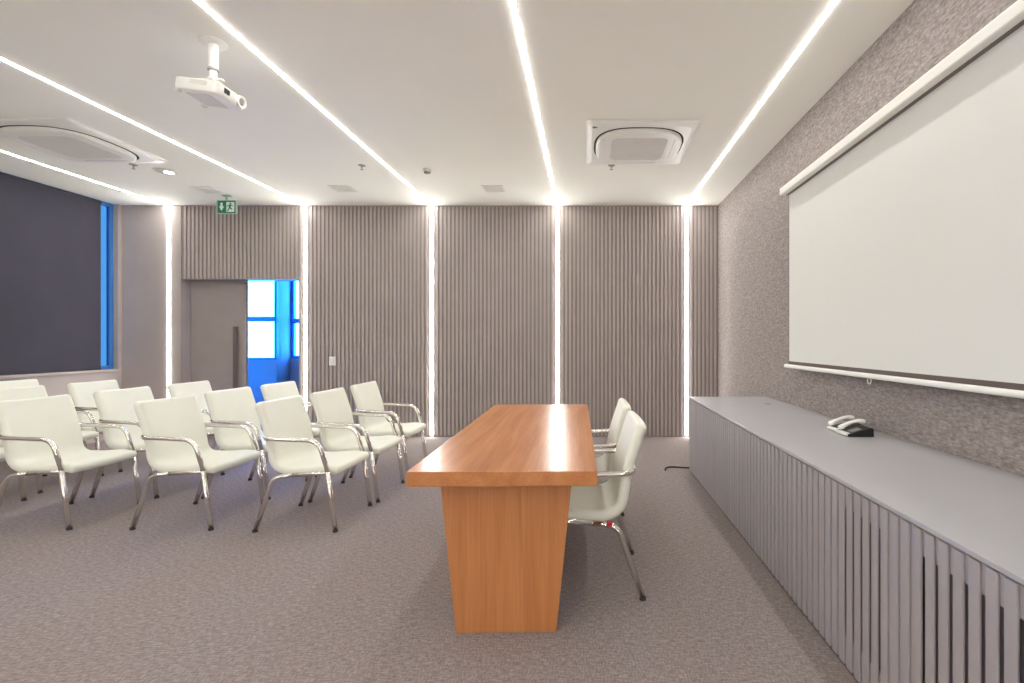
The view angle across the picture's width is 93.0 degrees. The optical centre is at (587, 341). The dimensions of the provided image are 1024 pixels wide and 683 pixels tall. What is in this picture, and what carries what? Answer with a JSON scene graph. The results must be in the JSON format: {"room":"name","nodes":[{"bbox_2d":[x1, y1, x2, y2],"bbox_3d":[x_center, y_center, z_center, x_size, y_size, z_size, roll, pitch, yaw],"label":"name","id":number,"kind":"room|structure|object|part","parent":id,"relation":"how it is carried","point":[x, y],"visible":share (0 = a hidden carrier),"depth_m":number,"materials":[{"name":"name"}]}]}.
{"room":"conference room","nodes":[
{"label":"conference room","id":0,"kind":"room"},
{"bbox_2d":[0,204,121,461],"bbox_3d":[-6.390,-0.275,2.385,0.220,3.120,8.570,0,0,0],"label":"wall","id":1,"kind":"structure","parent":0,"point":[54,385],"depth_m":6.42,"materials":[{"name":"grey paint"}]},
{"bbox_2d":[2,172,112,369],"bbox_3d":[-6.362,-0.733,4.910,0.045,2.205,3.020,0,0,0],"label":"window","id":2,"kind":"structure","parent":1,"relation":"in","point":[106,208],"depth_m":6.35,"materials":[{"name":"glass"}]},
{"bbox_2d":[0,172,101,374],"bbox_3d":[-6.334,-0.733,4.827,0.068,2.193,2.815,0,0,0],"label":"roller blind","id":3,"kind":"object","parent":2,"relation":"attached to","point":[50,237],"visible":1,"depth_m":5.62,"materials":[{"name":"fabric"}]},
{"bbox_3d":[-6.362,-0.733,4.910,0.006,2.185,3.000,0,0,0],"label":"pane","id":4,"kind":"part","parent":2,"relation":"part of","materials":[{"name":"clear glass"}]},
{"bbox_2d":[0,369,119,378],"bbox_3d":[-6.365,0.383,4.913,0.230,0.034,3.006,0,0,0],"label":"trim","id":5,"kind":"structure","parent":1,"relation":"attached to","point":[102,370],"depth_m":5.67,"materials":[{"name":"grey"}]},
{"bbox_2d":[248,281,298,402],"bbox_3d":[-4.600,-0.275,8.160,4.000,3.120,0.520,0,0,0],"label":"wall","id":6,"kind":"structure","parent":0,"point":[285,369],"depth_m":8.03,"materials":[{"name":"paint"}]},
{"bbox_2d":[248,281,278,359],"bbox_3d":[-5.810,-0.582,7.935,1.380,1.766,0.060,0,0,0],"label":"window","id":7,"kind":"structure","parent":6,"relation":"in","point":[275,319],"depth_m":7.91,"materials":[{"name":"metal"}]},
{"bbox_2d":[291,281,298,358],"bbox_3d":[-4.910,-0.585,8.315,0.420,1.760,0.060,0,0,0],"label":"window","id":8,"kind":"structure","parent":6,"relation":"in","point":[294,320],"depth_m":8.29,"materials":[{"name":"glass"}]},
{"bbox_2d":[122,205,717,436],"bbox_3d":[-2.260,-0.275,6.575,8.039,3.120,0.210,0,0,0],"label":"wall","id":9,"kind":"structure","parent":0,"point":[622,268],"depth_m":6.47,"materials":[{"name":"grey wood"}]},
{"bbox_2d":[191,281,247,390],"bbox_3d":[-5.093,0.219,6.622,0.765,2.116,0.093,0,0,0],"label":"door","id":10,"kind":"structure","parent":9,"relation":"in","point":[219,309],"depth_m":6.62,"materials":[{"name":"grey wood"}]},
{"bbox_3d":[-4.832,0.280,6.601,0.055,0.970,0.053,0,0,0],"label":"handle","id":11,"kind":"part","parent":10,"relation":"part of","materials":[{"name":"grey metal"}]},
{"bbox_2d":[329,357,335,364],"bbox_3d":[-3.437,0.263,6.465,0.088,0.120,0.015,0,0,0],"label":"wall switch","id":12,"kind":"object","parent":9,"relation":"attached to","point":[332,360],"visible":1,"depth_m":6.46,"materials":[{"name":"white plastic"}]},
{"bbox_2d":[0,423,856,682],"bbox_3d":[-2.285,1.345,3.250,8.489,0.120,10.700,0,0,0],"label":"floor","id":13,"kind":"structure","parent":0,"point":[170,598],"depth_m":2.47,"materials":[{"name":"carpet"}]},
{"bbox_2d":[0,447,26,500],"bbox_3d":[-4.831,0.849,3.618,0.594,0.873,0.549,0,0,0],"label":"armchair","id":14,"kind":"object","parent":13,"relation":"on","point":[2,455],"visible":0.2,"depth_m":3.86,"materials":[{"name":"silver metal"}]},
{"bbox_3d":[-4.579,1.079,3.876,0.083,0.401,0.030,0,0,0],"label":"leg","id":15,"kind":"part","parent":14,"relation":"part of","materials":[{"name":"silver metal"}]},
{"bbox_2d":[0,379,86,447],"bbox_3d":[-5.871,0.849,5.098,0.594,0.873,0.549,0,0,0],"label":"armchair","id":16,"kind":"object","parent":13,"relation":"on","point":[27,382],"visible":0.08,"depth_m":5.17,"materials":[{"name":"white leather"}]},
{"bbox_2d":[0,385,103,493],"bbox_3d":[-4.921,0.849,4.328,0.594,0.873,0.549,0,0,0],"label":"armchair","id":17,"kind":"object","parent":13,"relation":"on","point":[15,393],"visible":0.26,"depth_m":4.43,"materials":[{"name":"white leather"}]},
{"bbox_3d":[-4.668,1.079,4.070,0.083,0.401,0.030,0,0,0],"label":"leg","id":18,"kind":"part","parent":17,"relation":"part of","materials":[{"name":"silver metal"}]},
{"bbox_3d":[-4.668,1.079,4.586,0.083,0.401,0.030,0,0,0],"label":"leg","id":19,"kind":"part","parent":17,"relation":"part of","materials":[{"name":"silver metal"}]},
{"bbox_2d":[0,394,140,529],"bbox_3d":[-3.821,0.849,3.538,0.594,0.873,0.549,0,0,0],"label":"armchair","id":20,"kind":"object","parent":13,"relation":"on","point":[39,435],"visible":1,"depth_m":3.48,"materials":[{"name":"white leather"}]},
{"bbox_3d":[-3.968,1.086,3.283,0.261,0.392,0.036,0,0,-3],"label":"leg","id":21,"kind":"part","parent":20,"relation":"part of","materials":[{"name":"silver metal"}]},
{"bbox_3d":[-3.719,0.897,3.289,0.254,0.045,0.032,0,0,2],"label":"seat rail","id":22,"kind":"part","parent":20,"relation":"part of","materials":[{"name":"silver metal"}]},
{"bbox_3d":[-3.568,1.079,3.280,0.083,0.401,0.030,0,0,0],"label":"leg","id":23,"kind":"part","parent":20,"relation":"part of","materials":[{"name":"silver metal"}]},
{"bbox_3d":[-3.968,1.086,3.793,0.261,0.392,0.036,0,0,3],"label":"leg","id":24,"kind":"part","parent":20,"relation":"part of","materials":[{"name":"silver metal"}]},
{"bbox_3d":[-3.568,1.079,3.796,0.083,0.401,0.030,0,0,0],"label":"leg","id":25,"kind":"part","parent":20,"relation":"part of","materials":[{"name":"silver metal"}]},
{"bbox_2d":[67,380,122,471],"bbox_3d":[-4.881,0.849,4.988,0.594,0.873,0.549,0,0,0],"label":"armchair","id":26,"kind":"object","parent":13,"relation":"on","point":[81,393],"visible":0.27,"depth_m":4.84,"materials":[{"name":"white leather"}]},
{"bbox_3d":[-4.628,1.079,4.730,0.083,0.401,0.030,0,0,0],"label":"leg","id":27,"kind":"part","parent":26,"relation":"part of","materials":[{"name":"silver metal"}]},
{"bbox_2d":[89,386,208,498],"bbox_3d":[-3.812,0.849,4.203,0.594,0.873,0.549,0,0,1],"label":"armchair","id":28,"kind":"object","parent":13,"relation":"on","point":[113,406],"visible":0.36,"depth_m":4.05,"materials":[{"name":"white leather"}]},
{"bbox_3d":[-3.963,1.086,3.951,0.261,0.392,0.036,0,0,-2],"label":"leg","id":29,"kind":"part","parent":28,"relation":"part of","materials":[{"name":"silver metal"}]},
{"bbox_3d":[-3.713,0.897,3.953,0.254,0.045,0.032,0,0,3],"label":"seat rail","id":30,"kind":"part","parent":28,"relation":"part of","materials":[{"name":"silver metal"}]},
{"bbox_3d":[-3.563,1.079,3.941,0.083,0.401,0.030,0,0,1],"label":"leg","id":31,"kind":"part","parent":28,"relation":"part of","materials":[{"name":"silver metal"}]},
{"bbox_2d":[129,394,263,530],"bbox_3d":[-2.841,0.849,3.533,0.594,0.873,0.549,0,0,1],"label":"armchair","id":32,"kind":"object","parent":13,"relation":"on","point":[173,429],"visible":0.98,"depth_m":3.44,"materials":[{"name":"white leather"}]},
{"bbox_3d":[-2.993,1.086,3.281,0.261,0.392,0.036,0,0,-2],"label":"leg","id":33,"kind":"part","parent":32,"relation":"part of","materials":[{"name":"silver metal"}]},
{"bbox_3d":[-2.743,0.897,3.283,0.254,0.045,0.032,0,0,3],"label":"seat rail","id":34,"kind":"part","parent":32,"relation":"part of","materials":[{"name":"silver metal"}]},
{"bbox_3d":[-2.984,1.086,3.791,0.261,0.392,0.036,0,0,4],"label":"leg","id":35,"kind":"part","parent":32,"relation":"part of","materials":[{"name":"silver metal"}]},
{"bbox_3d":[-2.593,1.079,3.271,0.083,0.401,0.030,0,0,1],"label":"leg","id":36,"kind":"part","parent":32,"relation":"part of","materials":[{"name":"silver metal"}]},
{"bbox_3d":[-2.584,1.079,3.787,0.083,0.401,0.030,0,0,1],"label":"leg","id":37,"kind":"part","parent":32,"relation":"part of","materials":[{"name":"silver metal"}]},
{"bbox_2d":[167,380,260,474],"bbox_3d":[-3.791,0.849,4.878,0.594,0.873,0.549,0,0,0],"label":"armchair","id":38,"kind":"object","parent":13,"relation":"on","point":[199,388],"visible":0.26,"depth_m":4.89,"materials":[{"name":"white leather"}]},
{"bbox_3d":[-3.938,1.086,5.133,0.261,0.392,0.036,0,0,3],"label":"leg","id":39,"kind":"part","parent":38,"relation":"part of","materials":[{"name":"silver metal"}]},
{"bbox_2d":[201,386,307,499],"bbox_3d":[-2.872,0.849,4.179,0.594,0.873,0.549,0,0,2],"label":"armchair","id":40,"kind":"object","parent":13,"relation":"on","point":[235,405],"visible":0.53,"depth_m":4.06,"materials":[{"name":"white leather"}]},
{"bbox_3d":[-3.027,1.086,3.929,0.261,0.392,0.036,0,0,-1],"label":"leg","id":41,"kind":"part","parent":40,"relation":"part of","materials":[{"name":"silver metal"}]},
{"bbox_3d":[-3.009,1.086,4.439,0.261,0.392,0.036,0,0,5],"label":"leg","id":42,"kind":"part","parent":40,"relation":"part of","materials":[{"name":"silver metal"}]},
{"bbox_3d":[-2.628,1.079,3.912,0.083,0.401,0.030,0,0,2],"label":"leg","id":43,"kind":"part","parent":40,"relation":"part of","materials":[{"name":"silver metal"}]},
{"bbox_2d":[260,381,319,477],"bbox_3d":[-2.841,0.849,4.813,0.594,0.873,0.549,0,0,1],"label":"armchair","id":44,"kind":"object","parent":13,"relation":"on","point":[273,391],"visible":0.23,"depth_m":4.74,"materials":[{"name":"white leather"}]},
{"bbox_3d":[-2.993,1.086,4.561,0.261,0.392,0.036,0,0,-2],"label":"leg","id":45,"kind":"part","parent":44,"relation":"part of","materials":[{"name":"silver metal"}]},
{"bbox_2d":[252,395,371,532],"bbox_3d":[-1.981,0.849,3.498,0.594,0.873,0.549,0,0,0],"label":"armchair","id":46,"kind":"object","parent":13,"relation":"on","point":[292,449],"visible":1,"depth_m":3.39,"materials":[{"name":"beige leather"}]},
{"bbox_3d":[-2.128,1.086,3.243,0.261,0.392,0.036,0,0,-3],"label":"leg","id":47,"kind":"part","parent":46,"relation":"part of","materials":[{"name":"silver metal"}]},
{"bbox_3d":[-2.128,1.086,3.753,0.261,0.392,0.036,0,0,3],"label":"leg","id":48,"kind":"part","parent":46,"relation":"part of","materials":[{"name":"silver metal"}]},
{"bbox_3d":[-1.879,0.897,3.249,0.254,0.045,0.032,0,0,2],"label":"seat rail","id":49,"kind":"part","parent":46,"relation":"part of","materials":[{"name":"silver metal"}]},
{"bbox_3d":[-1.728,1.079,3.240,0.083,0.401,0.030,0,0,0],"label":"leg","id":50,"kind":"part","parent":46,"relation":"part of","materials":[{"name":"silver metal"}]},
{"bbox_3d":[-1.728,1.079,3.756,0.083,0.401,0.030,0,0,0],"label":"leg","id":51,"kind":"part","parent":46,"relation":"part of","materials":[{"name":"silver metal"}]},
{"bbox_2d":[308,387,404,502],"bbox_3d":[-1.956,0.849,4.098,0.594,0.873,0.549,0,0,0],"label":"armchair","id":52,"kind":"object","parent":13,"relation":"on","point":[332,406],"visible":0.84,"depth_m":4.01,"materials":[{"name":"white leather"}]},
{"bbox_3d":[-2.103,1.086,3.843,0.261,0.392,0.036,0,0,-3],"label":"leg","id":53,"kind":"part","parent":52,"relation":"part of","materials":[{"name":"silver metal"}]},
{"bbox_3d":[-2.103,1.086,4.353,0.261,0.392,0.036,0,0,3],"label":"leg","id":54,"kind":"part","parent":52,"relation":"part of","materials":[{"name":"silver metal"}]},
{"bbox_3d":[-1.704,1.079,3.840,0.083,0.401,0.030,0,0,0],"label":"leg","id":55,"kind":"part","parent":52,"relation":"part of","materials":[{"name":"silver metal"}]},
{"bbox_3d":[-1.704,1.079,4.356,0.083,0.401,0.030,0,0,0],"label":"leg","id":56,"kind":"part","parent":52,"relation":"part of","materials":[{"name":"silver metal"}]},
{"bbox_2d":[349,381,426,477],"bbox_3d":[-1.971,0.849,4.788,0.594,0.873,0.549,0,0,0],"label":"armchair","id":57,"kind":"object","parent":13,"relation":"on","point":[367,397],"visible":0.85,"depth_m":4.69,"materials":[{"name":"white leather"}]},
{"bbox_3d":[-2.118,1.086,4.533,0.261,0.392,0.036,0,0,-3],"label":"leg","id":58,"kind":"part","parent":57,"relation":"part of","materials":[{"name":"silver metal"}]},
{"bbox_3d":[-1.718,1.079,4.530,0.083,0.401,0.030,0,0,0],"label":"leg","id":59,"kind":"part","parent":57,"relation":"part of","materials":[{"name":"silver metal"}]},
{"bbox_3d":[-1.718,1.079,5.046,0.083,0.401,0.030,0,0,0],"label":"leg","id":60,"kind":"part","parent":57,"relation":"part of","materials":[{"name":"silver metal"}]},
{"bbox_2d":[406,404,596,632],"bbox_3d":[-0.377,0.914,3.075,0.797,0.742,2.140,0,0,-1],"label":"conference table","id":61,"kind":"object","parent":13,"relation":"on","point":[506,479],"visible":1,"depth_m":2.12,"materials":[{"name":"brown wood"}]},
{"bbox_3d":[-0.360,0.946,2.149,0.582,0.679,0.060,0,0,-1],"label":"leg","id":62,"kind":"part","parent":61,"relation":"part of","materials":[{"name":"brown wood"}]},
{"bbox_2d":[567,411,645,600],"bbox_3d":[0.007,0.849,2.643,0.594,0.873,0.549,0,0,-1],"label":"armchair","id":63,"kind":"object","parent":13,"relation":"on","point":[589,505],"visible":0.71,"depth_m":2.42,"materials":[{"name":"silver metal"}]},
{"bbox_3d":[-0.091,0.897,2.393,0.254,0.045,0.032,0,0,-3],"label":"seat rail","id":64,"kind":"part","parent":63,"relation":"part of","materials":[{"name":"silver metal"}]},
{"bbox_3d":[0.159,1.086,2.391,0.261,0.392,0.036,0,0,2],"label":"leg","id":65,"kind":"part","parent":63,"relation":"part of","materials":[{"name":"silver metal"}]},
{"bbox_3d":[0.150,1.086,2.901,0.261,0.392,0.036,0,0,-4],"label":"leg","id":66,"kind":"part","parent":63,"relation":"part of","materials":[{"name":"silver metal"}]},
{"bbox_2d":[591,398,630,528],"bbox_3d":[-0.007,0.849,3.288,0.594,0.873,0.549,0,0,0],"label":"armchair","id":67,"kind":"object","parent":13,"relation":"on","point":[604,463],"visible":0.3,"depth_m":3.17,"materials":[{"name":"white leather"}]},
{"bbox_2d":[665,466,688,470],"bbox_3d":[0.919,1.276,4.859,0.351,0.016,0.114,0,0,-16],"label":"cable","id":68,"kind":"object","parent":13,"relation":"on","point":[668,466],"visible":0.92,"depth_m":4.87,"materials":[{"name":"plastic"}]},
{"bbox_2d":[689,397,1023,682],"bbox_3d":[1.379,0.913,2.165,0.758,0.744,5.130,0,0,0],"label":"sideboard","id":69,"kind":"object","parent":13,"relation":"on","point":[905,558],"visible":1,"depth_m":1.80,"materials":[{"name":"paint"}]},
{"bbox_2d":[827,415,860,431],"bbox_3d":[1.562,0.500,2.925,0.158,0.089,0.117,0,0,0],"label":"desk phone","id":70,"kind":"object","parent":69,"relation":"on","point":[833,427],"visible":0.67,"depth_m":2.94,"materials":[{"name":"white plastic"}]},
{"bbox_2d":[837,419,873,436],"bbox_3d":[1.552,0.500,2.790,0.158,0.089,0.117,0,0,0],"label":"desk phone","id":71,"kind":"object","parent":69,"relation":"on","point":[859,430],"visible":1,"depth_m":2.77,"materials":[{"name":"black plastic"}]},
{"bbox_3d":[1.379,0.552,2.165,0.758,0.016,5.130,0,0,0],"label":"panel","id":72,"kind":"part","parent":69,"relation":"part of","materials":[{"name":"paint"}]},
{"bbox_3d":[1.396,0.922,2.165,0.724,0.725,5.090,0,0,0],"label":"panel","id":73,"kind":"part","parent":69,"relation":"part of","materials":[{"name":"grey wood"}]},
{"bbox_2d":[0,0,913,205],"bbox_3d":[-2.285,-1.895,3.250,8.489,0.120,10.700,0,0,0],"label":"ceiling","id":74,"kind":"structure","parent":0,"point":[440,86],"depth_m":3.43,"materials":[{"name":"paint"}]},
{"bbox_2d":[0,118,167,162],"bbox_3d":[-4.730,-1.804,4.410,0.950,0.061,0.950,0,0,0],"label":"air conditioner","id":75,"kind":"object","parent":74,"relation":"attached to","point":[69,139],"visible":1,"depth_m":4.29,"materials":[{"name":"white plastic"}]},
{"bbox_3d":[-4.730,-1.792,4.410,0.778,0.027,0.778,0,0,0],"label":"panel","id":76,"kind":"part","parent":75,"relation":"part of","materials":[{"name":"white plastic"}]},
{"bbox_2d":[18,136,121,158],"bbox_3d":[-4.730,-1.777,4.410,0.500,0.004,0.500,0,0,0],"label":"grille","id":77,"kind":"object","parent":75,"relation":"attached to","point":[72,147],"depth_m":4.40,"materials":[{"name":"white plastic"}]},
{"bbox_2d":[0,150,170,397],"bbox_3d":[-5.640,-0.281,2.292,0.042,3.108,8.383,0,0,0],"label":"light strip","id":78,"kind":"object","parent":74,"relation":"attached to","point":[168,206],"visible":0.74,"depth_m":6.46,"materials":[{"name":"white plastic"}]},
{"bbox_2d":[0,150,169,205],"bbox_3d":[-5.640,-1.831,2.292,0.025,0.002,8.345,0,0,0],"label":"diffuser","id":79,"kind":"object","parent":78,"relation":"attached to","point":[0,150],"depth_m":5.31,"materials":[{"name":"white plastic"}]},
{"bbox_2d":[167,206,169,397],"bbox_3d":[-5.640,-0.283,6.465,0.038,3.097,0.004,0,0,0],"label":"diffuser","id":80,"kind":"object","parent":78,"relation":"attached to","point":[168,207],"depth_m":6.46,"materials":[{"name":"white plastic"}]},
{"bbox_2d":[0,57,307,412],"bbox_3d":[-3.800,-0.281,2.292,0.042,3.108,8.383,0,0,0],"label":"light strip","id":81,"kind":"object","parent":74,"relation":"attached to","point":[1,58],"visible":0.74,"depth_m":6.46,"materials":[{"name":"white plastic"}]},
{"bbox_2d":[0,58,305,205],"bbox_3d":[-3.800,-1.831,2.292,0.025,0.002,8.345,0,0,0],"label":"diffuser","id":82,"kind":"object","parent":81,"relation":"attached to","point":[2,59],"depth_m":3.96,"materials":[{"name":"white plastic"}]},
{"bbox_2d":[304,205,306,409],"bbox_3d":[-3.800,-0.283,6.465,0.038,3.097,0.004,0,0,0],"label":"diffuser","id":83,"kind":"object","parent":81,"relation":"attached to","point":[305,206],"depth_m":6.46,"materials":[{"name":"white plastic"}]},
{"bbox_2d":[152,168,177,174],"bbox_3d":[-4.550,-1.828,5.170,0.210,0.014,0.210,0,0,0],"label":"recessed light","id":84,"kind":"object","parent":74,"relation":"in","point":[159,170],"visible":1,"depth_m":5.17,"materials":[{"name":"white plastic"}]},
{"bbox_2d":[189,186,224,192],"bbox_3d":[-4.586,-1.832,5.800,0.250,0.006,0.250,0,0,0],"label":"ceiling vent","id":85,"kind":"object","parent":74,"relation":"in","point":[206,189],"visible":1,"depth_m":5.79,"materials":[{"name":"white metal"}]},
{"bbox_2d":[175,35,246,110],"bbox_3d":[-2.372,-1.671,3.018,0.297,0.329,0.285,0,0,0],"label":"projector","id":86,"kind":"object","parent":74,"relation":"hanging from","point":[209,92],"visible":1,"depth_m":2.94,"materials":[{"name":"paint"}]},
{"bbox_2d":[189,79,205,84],"bbox_3d":[-2.360,-1.575,2.911,0.102,0.036,0.008,0,0,0],"label":"vent","id":87,"kind":"object","parent":86,"relation":"attached to","point":[191,81],"depth_m":2.91,"materials":[{"name":"white plastic"}]},
{"bbox_3d":[-2.300,-1.829,2.950,0.150,0.013,0.150,0,0,0],"label":"ceiling plate","id":88,"kind":"part","parent":86,"relation":"part of","materials":[{"name":"paint"}]},
{"bbox_3d":[-2.246,-1.554,2.987,0.011,0.033,0.045,0,0,0],"label":"socket panel","id":89,"kind":"part","parent":86,"relation":"part of","materials":[{"name":"black plastic"}]},
{"bbox_2d":[217,195,236,213],"bbox_3d":[-4.530,-1.718,6.030,0.250,0.235,0.050,0,0,0],"label":"exit sign","id":90,"kind":"object","parent":74,"relation":"hanging from","point":[226,206],"visible":1,"depth_m":6.02,"materials":[{"name":"plastic"}]},
{"bbox_2d":[194,0,433,435],"bbox_3d":[-2.096,-0.281,2.292,0.042,3.108,8.383,0,0,0],"label":"light strip","id":91,"kind":"object","parent":74,"relation":"attached to","point":[199,2],"visible":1,"depth_m":6.46,"materials":[{"name":"white plastic"}]},
{"bbox_2d":[194,0,432,205],"bbox_3d":[-2.096,-1.831,2.292,0.025,0.002,8.345,0,0,0],"label":"diffuser","id":92,"kind":"object","parent":91,"relation":"attached to","point":[199,2],"depth_m":3.39,"materials":[{"name":"white"}]},
{"bbox_2d":[430,205,432,434],"bbox_3d":[-2.096,-0.283,6.465,0.038,3.097,0.004,0,0,0],"label":"diffuser","id":93,"kind":"object","parent":91,"relation":"attached to","point":[431,206],"depth_m":6.46,"materials":[{"name":"white plastic"}]},
{"bbox_2d":[327,185,357,191],"bbox_3d":[-2.930,-1.832,5.760,0.250,0.006,0.250,0,0,0],"label":"ceiling vent","id":94,"kind":"object","parent":74,"relation":"in","point":[339,188],"visible":1,"depth_m":5.75,"materials":[{"name":"white metal"}]},
{"bbox_2d":[423,168,430,173],"bbox_3d":[-1.710,-1.812,5.120,0.084,0.046,0.084,0,0,0],"label":"sensor","id":95,"kind":"object","parent":74,"relation":"attached to","point":[425,170],"visible":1,"depth_m":5.09,"materials":[{"name":"white plastic"}]},
{"bbox_2d":[481,185,505,191],"bbox_3d":[-1.122,-1.832,5.760,0.250,0.006,0.250,0,0,0],"label":"ceiling vent","id":96,"kind":"object","parent":74,"relation":"in","point":[488,188],"visible":1,"depth_m":5.75,"materials":[{"name":"white metal"}]},
{"bbox_2d":[510,0,558,403],"bbox_3d":[-0.404,-0.281,2.292,0.042,3.108,8.383,0,0,0],"label":"light strip","id":97,"kind":"object","parent":74,"relation":"attached to","point":[512,2],"visible":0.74,"depth_m":4.91,"materials":[{"name":"white plastic"}]},
{"bbox_2d":[510,0,557,205],"bbox_3d":[-0.404,-1.831,2.292,0.025,0.002,8.345,0,0,0],"label":"diffuser","id":98,"kind":"object","parent":97,"relation":"attached to","point":[512,2],"depth_m":3.38,"materials":[{"name":"white plastic"}]},
{"bbox_2d":[556,205,558,403],"bbox_3d":[-0.404,-0.283,6.465,0.038,3.097,0.004,0,0,0],"label":"diffuser","id":99,"kind":"object","parent":97,"relation":"attached to","point":[557,206],"depth_m":6.46,"materials":[{"name":"white plastic"}]},
{"bbox_2d":[586,120,699,163],"bbox_3d":[0.465,-1.804,4.450,0.950,0.061,0.950,0,0,0],"label":"air conditioner","id":100,"kind":"object","parent":74,"relation":"attached to","point":[607,141],"visible":1,"depth_m":4.25,"materials":[{"name":"white plastic"}]},
{"bbox_2d":[610,138,667,159],"bbox_3d":[0.465,-1.778,4.450,0.500,0.003,0.500,0,0,0],"label":"grille","id":101,"kind":"object","parent":100,"relation":"attached to","point":[620,148],"depth_m":4.42,"materials":[{"name":"white plastic"}]},
{"bbox_3d":[0.465,-1.792,4.450,0.778,0.027,0.778,0,0,0],"label":"panel","id":102,"kind":"part","parent":100,"relation":"part of","materials":[{"name":"white plastic"}]},
{"bbox_2d":[685,0,838,435],"bbox_3d":[1.334,-0.281,2.292,0.042,3.108,8.383,0,0,0],"label":"light strip","id":103,"kind":"object","parent":74,"relation":"attached to","point":[833,3],"visible":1,"depth_m":5.23,"materials":[{"name":"white plastic"}]},
{"bbox_2d":[685,205,687,434],"bbox_3d":[1.334,-0.283,6.465,0.038,3.097,0.004,0,0,0],"label":"diffuser","id":104,"kind":"object","parent":103,"relation":"attached to","point":[686,206],"depth_m":6.46,"materials":[{"name":"white plastic"}]},
{"bbox_2d":[686,0,837,205],"bbox_3d":[1.334,-1.831,2.292,0.025,0.002,8.345,0,0,0],"label":"diffuser","id":105,"kind":"object","parent":103,"relation":"attached to","point":[833,3],"depth_m":3.38,"materials":[{"name":"white plastic"}]},
{"bbox_2d":[718,0,1023,476],"bbox_3d":[1.834,-0.275,2.385,0.150,3.120,8.570,0,0,0],"label":"wall","id":106,"kind":"structure","parent":0,"point":[987,429],"depth_m":3.36,"materials":[{"name":"fabric"}]},
{"bbox_2d":[780,0,1023,398],"bbox_3d":[1.676,-0.510,2.744,0.158,1.530,2.587,0,0,0],"label":"projection screen","id":107,"kind":"object","parent":106,"relation":"attached to","point":[906,235],"visible":1,"depth_m":2.37,"materials":[{"name":"white fabric"}]}
]}

